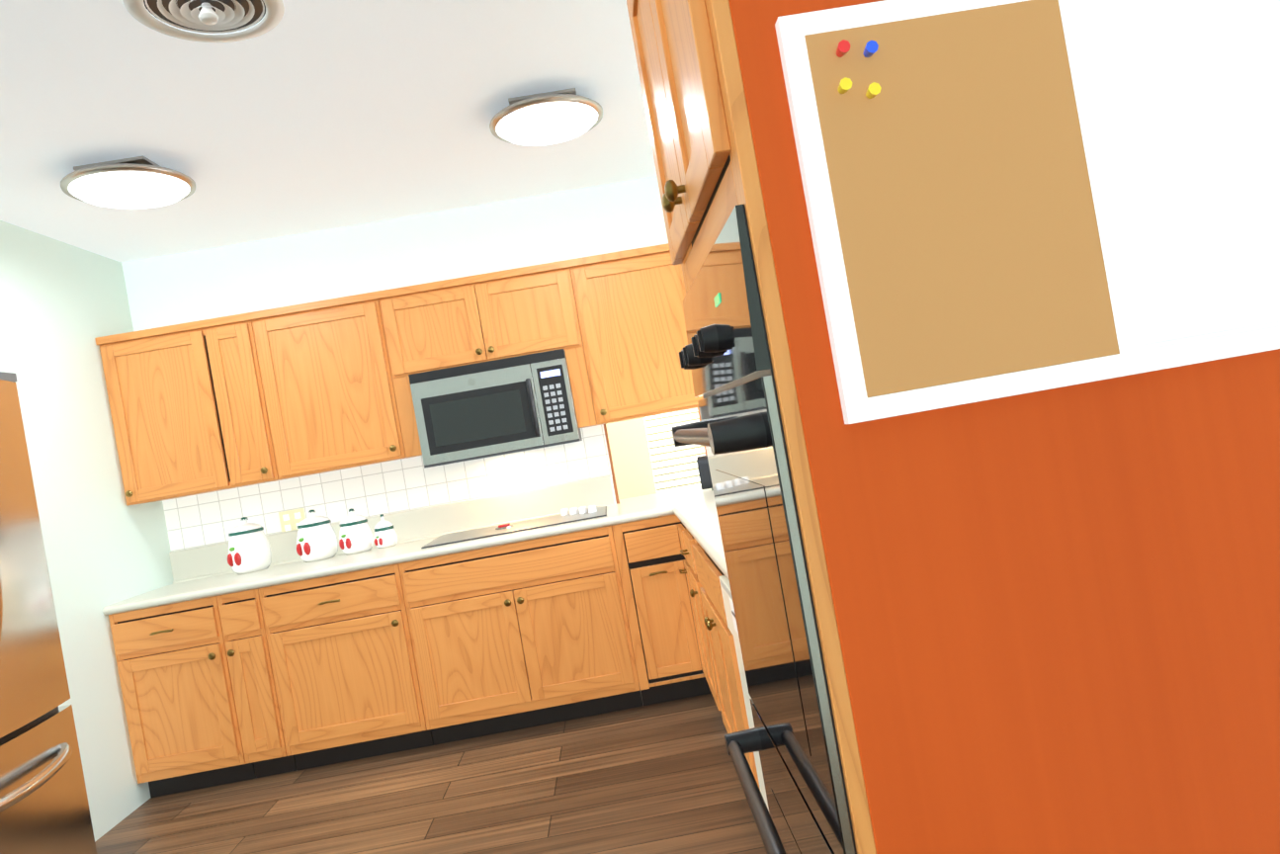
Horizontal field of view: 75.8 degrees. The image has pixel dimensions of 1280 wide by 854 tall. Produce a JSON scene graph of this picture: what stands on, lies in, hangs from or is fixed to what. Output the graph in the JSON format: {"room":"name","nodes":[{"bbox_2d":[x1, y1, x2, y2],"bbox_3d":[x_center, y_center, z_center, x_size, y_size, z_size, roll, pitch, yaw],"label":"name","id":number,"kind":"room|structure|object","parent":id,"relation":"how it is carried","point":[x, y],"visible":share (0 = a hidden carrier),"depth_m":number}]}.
{"room":"kitchen","nodes":[
{"label":"kitchen","id":0,"kind":"room"},
{"bbox_2d":[0,220,173,842],"bbox_3d":[-2.642,0.445,1.444,0.500,2.620,5.750,-10,0,-2],"label":"wall","id":1,"kind":"structure","parent":0,"point":[63,305],"depth_m":3.65},
{"bbox_2d":[0,0,656,262],"bbox_3d":[-0.396,-1.302,3.019,6.000,0.060,9.300,-10,0,-2],"label":"ceiling","id":2,"kind":"structure","parent":0,"point":[306,116],"depth_m":2.96},
{"bbox_2d":[60,156,195,209],"bbox_3d":[-1.985,-0.934,3.206,0.456,0.120,0.456,-10,0,-2],"label":"ceiling light","id":3,"kind":"object","parent":2,"relation":"attached to","point":[137,182],"visible":1,"depth_m":3.10},
{"bbox_2d":[122,0,284,42],"bbox_3d":[-1.166,-1.121,2.218,0.390,0.059,0.390,-10,0,-2],"label":"ceiling vent","id":4,"kind":"object","parent":2,"relation":"in","point":[214,16],"visible":1,"depth_m":2.26},
{"bbox_2d":[489,87,602,145],"bbox_3d":[-0.370,-1.214,3.269,0.456,0.120,0.456,-10,0,-2],"label":"ceiling light","id":5,"kind":"object","parent":2,"relation":"attached to","point":[551,118],"visible":1,"depth_m":3.16},
{"bbox_2d":[121,175,668,656],"bbox_3d":[-0.862,0.141,4.450,4.400,2.620,0.120,-10,0,-2],"label":"wall","id":6,"kind":"structure","parent":0,"point":[373,257],"depth_m":4.38},
{"bbox_2d":[94,310,292,506],"bbox_3d":[-2.171,-0.092,4.166,0.808,0.826,0.345,-10,0,-2],"label":"upper cabinet","id":7,"kind":"object","parent":6,"relation":"attached to","point":[249,398],"depth_m":4.00},
{"bbox_2d":[264,290,407,478],"bbox_3d":[-1.574,-0.195,4.189,0.697,0.826,0.345,-10,0,-2],"label":"upper cabinet","id":8,"kind":"object","parent":6,"relation":"attached to","point":[339,405],"depth_m":4.03},
{"bbox_2d":[162,424,611,551],"bbox_3d":[-0.671,0.262,4.393,3.670,0.483,0.006,-10,0,-2],"label":"tile backsplash","id":9,"kind":"structure","parent":6,"relation":"attached to","point":[333,496],"depth_m":4.36},
{"bbox_2d":[278,508,305,532],"bbox_3d":[-1.831,0.500,4.341,0.130,0.125,0.008,-10,0,-2],"label":"electrical outlet","id":10,"kind":"object","parent":9,"relation":"attached to","point":[290,520],"visible":0.81,"depth_m":4.34},
{"bbox_2d":[379,256,612,457],"bbox_3d":[-0.761,-0.336,4.221,1.099,0.826,0.345,-10,0,-2],"label":"upper cabinet","id":11,"kind":"object","parent":6,"relation":"attached to","point":[549,306],"depth_m":4.06},
{"bbox_2d":[408,348,582,468],"bbox_3d":[-0.715,-0.090,4.172,0.760,0.459,0.444,-10,0,-2],"label":"microwave","id":12,"kind":"object","parent":11,"relation":"attached to","point":[492,408],"visible":1,"depth_m":3.99},
{"bbox_2d":[602,424,619,503],"bbox_3d":[0.133,0.092,4.498,0.624,0.542,0.141,-10,0,-2],"label":"trim","id":13,"kind":"structure","parent":6,"relation":"attached to","point":[612,468],"depth_m":4.42},
{"bbox_2d":[585,243,703,423],"bbox_3d":[0.047,-0.476,4.252,0.686,0.826,0.345,-10,0,-2],"label":"upper cabinet","id":14,"kind":"object","parent":6,"relation":"attached to","point":[639,294],"depth_m":4.08},
{"bbox_2d":[94,691,767,853],"bbox_3d":[0.062,1.339,3.014,6.000,0.060,9.300,-10,0,-2],"label":"floor","id":15,"kind":"structure","parent":0,"point":[661,778],"depth_m":3.21},
{"bbox_2d":[0,371,96,853],"bbox_3d":[-2.122,0.762,2.136,0.929,1.780,0.880,-10,0,-2],"label":"fridge","id":16,"kind":"object","parent":15,"relation":"on","point":[44,809],"visible":1,"depth_m":2.42},
{"bbox_2d":[108,593,262,797],"bbox_3d":[-2.065,1.235,4.016,0.553,0.872,0.620,-10,0,-2],"label":"base cabinet","id":17,"kind":"object","parent":15,"relation":"on","point":[229,688],"depth_m":3.71},
{"bbox_2d":[231,585,306,776],"bbox_3d":[-1.766,1.184,4.028,0.340,0.872,0.620,-10,0,-2],"label":"base cabinet","id":18,"kind":"object","parent":15,"relation":"on","point":[263,647],"depth_m":3.72},
{"bbox_2d":[274,560,448,768],"bbox_3d":[-1.356,1.113,4.044,0.784,0.872,0.620,-10,0,-2],"label":"base cabinet","id":19,"kind":"object","parent":15,"relation":"on","point":[360,657],"depth_m":3.74},
{"bbox_2d":[417,523,654,742],"bbox_3d":[-0.572,0.977,4.075,1.114,0.872,0.620,-10,0,-2],"label":"base cabinet","id":20,"kind":"object","parent":15,"relation":"on","point":[549,630],"depth_m":3.78},
{"bbox_2d":[622,513,711,703],"bbox_3d":[0.062,0.867,4.099,0.415,0.872,0.620,-10,0,-2],"label":"base cabinet","id":21,"kind":"object","parent":15,"relation":"on","point":[656,558],"depth_m":3.80},
{"bbox_2d":[102,475,668,615],"bbox_3d":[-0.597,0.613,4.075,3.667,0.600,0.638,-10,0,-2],"label":"countertop","id":22,"kind":"structure","parent":21,"relation":"on","point":[205,571],"depth_m":4.30},
{"bbox_2d":[227,516,271,574],"bbox_3d":[-1.996,0.597,4.186,0.200,0.279,0.216,-10,0,-2],"label":"canister","id":23,"kind":"object","parent":22,"relation":"on","point":[249,549],"visible":1,"depth_m":4.12},
{"bbox_2d":[296,510,338,562],"bbox_3d":[-1.660,0.549,4.204,0.196,0.257,0.211,-10,0,-2],"label":"canister","id":24,"kind":"object","parent":22,"relation":"on","point":[316,539],"visible":1,"depth_m":4.14},
{"bbox_2d":[339,508,373,554],"bbox_3d":[-1.466,0.531,4.223,0.168,0.227,0.181,-10,0,-2],"label":"canister","id":25,"kind":"object","parent":22,"relation":"on","point":[356,536],"visible":1,"depth_m":4.17},
{"bbox_2d":[373,513,397,548],"bbox_3d":[-1.319,0.534,4.240,0.116,0.171,0.125,-10,0,-2],"label":"canister","id":26,"kind":"object","parent":22,"relation":"on","point":[385,535],"visible":1,"depth_m":4.20},
{"bbox_2d":[421,505,606,548],"bbox_3d":[-0.599,0.475,4.090,0.875,0.039,0.485,-10,0,-2],"label":"cooktop","id":27,"kind":"object","parent":22,"relation":"in","point":[573,514],"visible":0.98,"depth_m":4.04},
{"bbox_2d":[696,454,713,490],"bbox_3d":[0.558,0.203,4.249,0.500,0.181,0.159,-10,0,8],"label":"radio","id":28,"kind":"object","parent":22,"relation":"on","point":[704,471],"visible":0.19,"depth_m":4.21},
{"bbox_2d":[664,485,728,579],"bbox_3d":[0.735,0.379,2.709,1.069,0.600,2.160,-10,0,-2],"label":"countertop","id":29,"kind":"structure","parent":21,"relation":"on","point":[695,507],"depth_m":3.26},
{"bbox_2d":[680,539,700,658],"bbox_3d":[0.549,0.781,3.668,0.620,0.872,0.319,-10,0,-2],"label":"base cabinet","id":30,"kind":"object","parent":15,"relation":"on","point":[682,570],"depth_m":3.77},
{"bbox_2d":[677,523,712,693],"bbox_3d":[0.560,0.779,3.364,0.620,0.872,0.437,-10,0,-2],"label":"base cabinet","id":31,"kind":"object","parent":15,"relation":"on","point":[681,530],"depth_m":3.60},
{"bbox_2d":[684,527,760,789],"bbox_3d":[0.584,0.774,2.742,0.620,0.872,0.972,-10,0,-2],"label":"base cabinet","id":32,"kind":"object","parent":15,"relation":"on","point":[702,570],"depth_m":2.75},
{"bbox_2d":[719,575,768,811],"bbox_3d":[0.597,0.763,1.943,0.613,0.848,0.620,-10,0,-2],"label":"dishwasher","id":33,"kind":"object","parent":15,"relation":"on","point":[728,603],"visible":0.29,"depth_m":2.15},
{"bbox_2d":[626,0,1279,853],"bbox_3d":[0.662,0.085,1.264,1.086,2.200,0.708,-10,0,-2],"label":"tall cabinet","id":34,"kind":"object","parent":15,"relation":"on","point":[1048,621],"visible":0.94,"depth_m":0.92},
{"bbox_2d":[671,204,856,853],"bbox_3d":[0.461,0.368,1.259,0.648,1.334,0.661,-10,0,-2],"label":"double oven","id":35,"kind":"object","parent":34,"relation":"in","point":[737,432],"visible":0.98,"depth_m":1.09},
{"bbox_2d":[774,0,1279,424],"bbox_3d":[0.484,-0.276,0.906,0.600,0.450,0.035,-10,0,-2],"label":"corkboard","id":36,"kind":"object","parent":34,"relation":"attached to","point":[1006,198],"visible":1,"depth_m":0.90},
{"bbox_2d":[605,417,656,504],"bbox_3d":[0.105,-0.024,5.629,2.350,2.620,0.100,-10,0,-2],"label":"wall","id":37,"kind":"structure","parent":0,"point":[631,458],"depth_m":5.56},
{"bbox_2d":[643,408,706,493],"bbox_3d":[0.226,0.041,5.553,0.440,1.450,0.060,-10,0,-2],"label":"window blinds","id":38,"kind":"object","parent":37,"relation":"attached to","point":[674,468],"visible":0.31,"depth_m":5.55}
]}

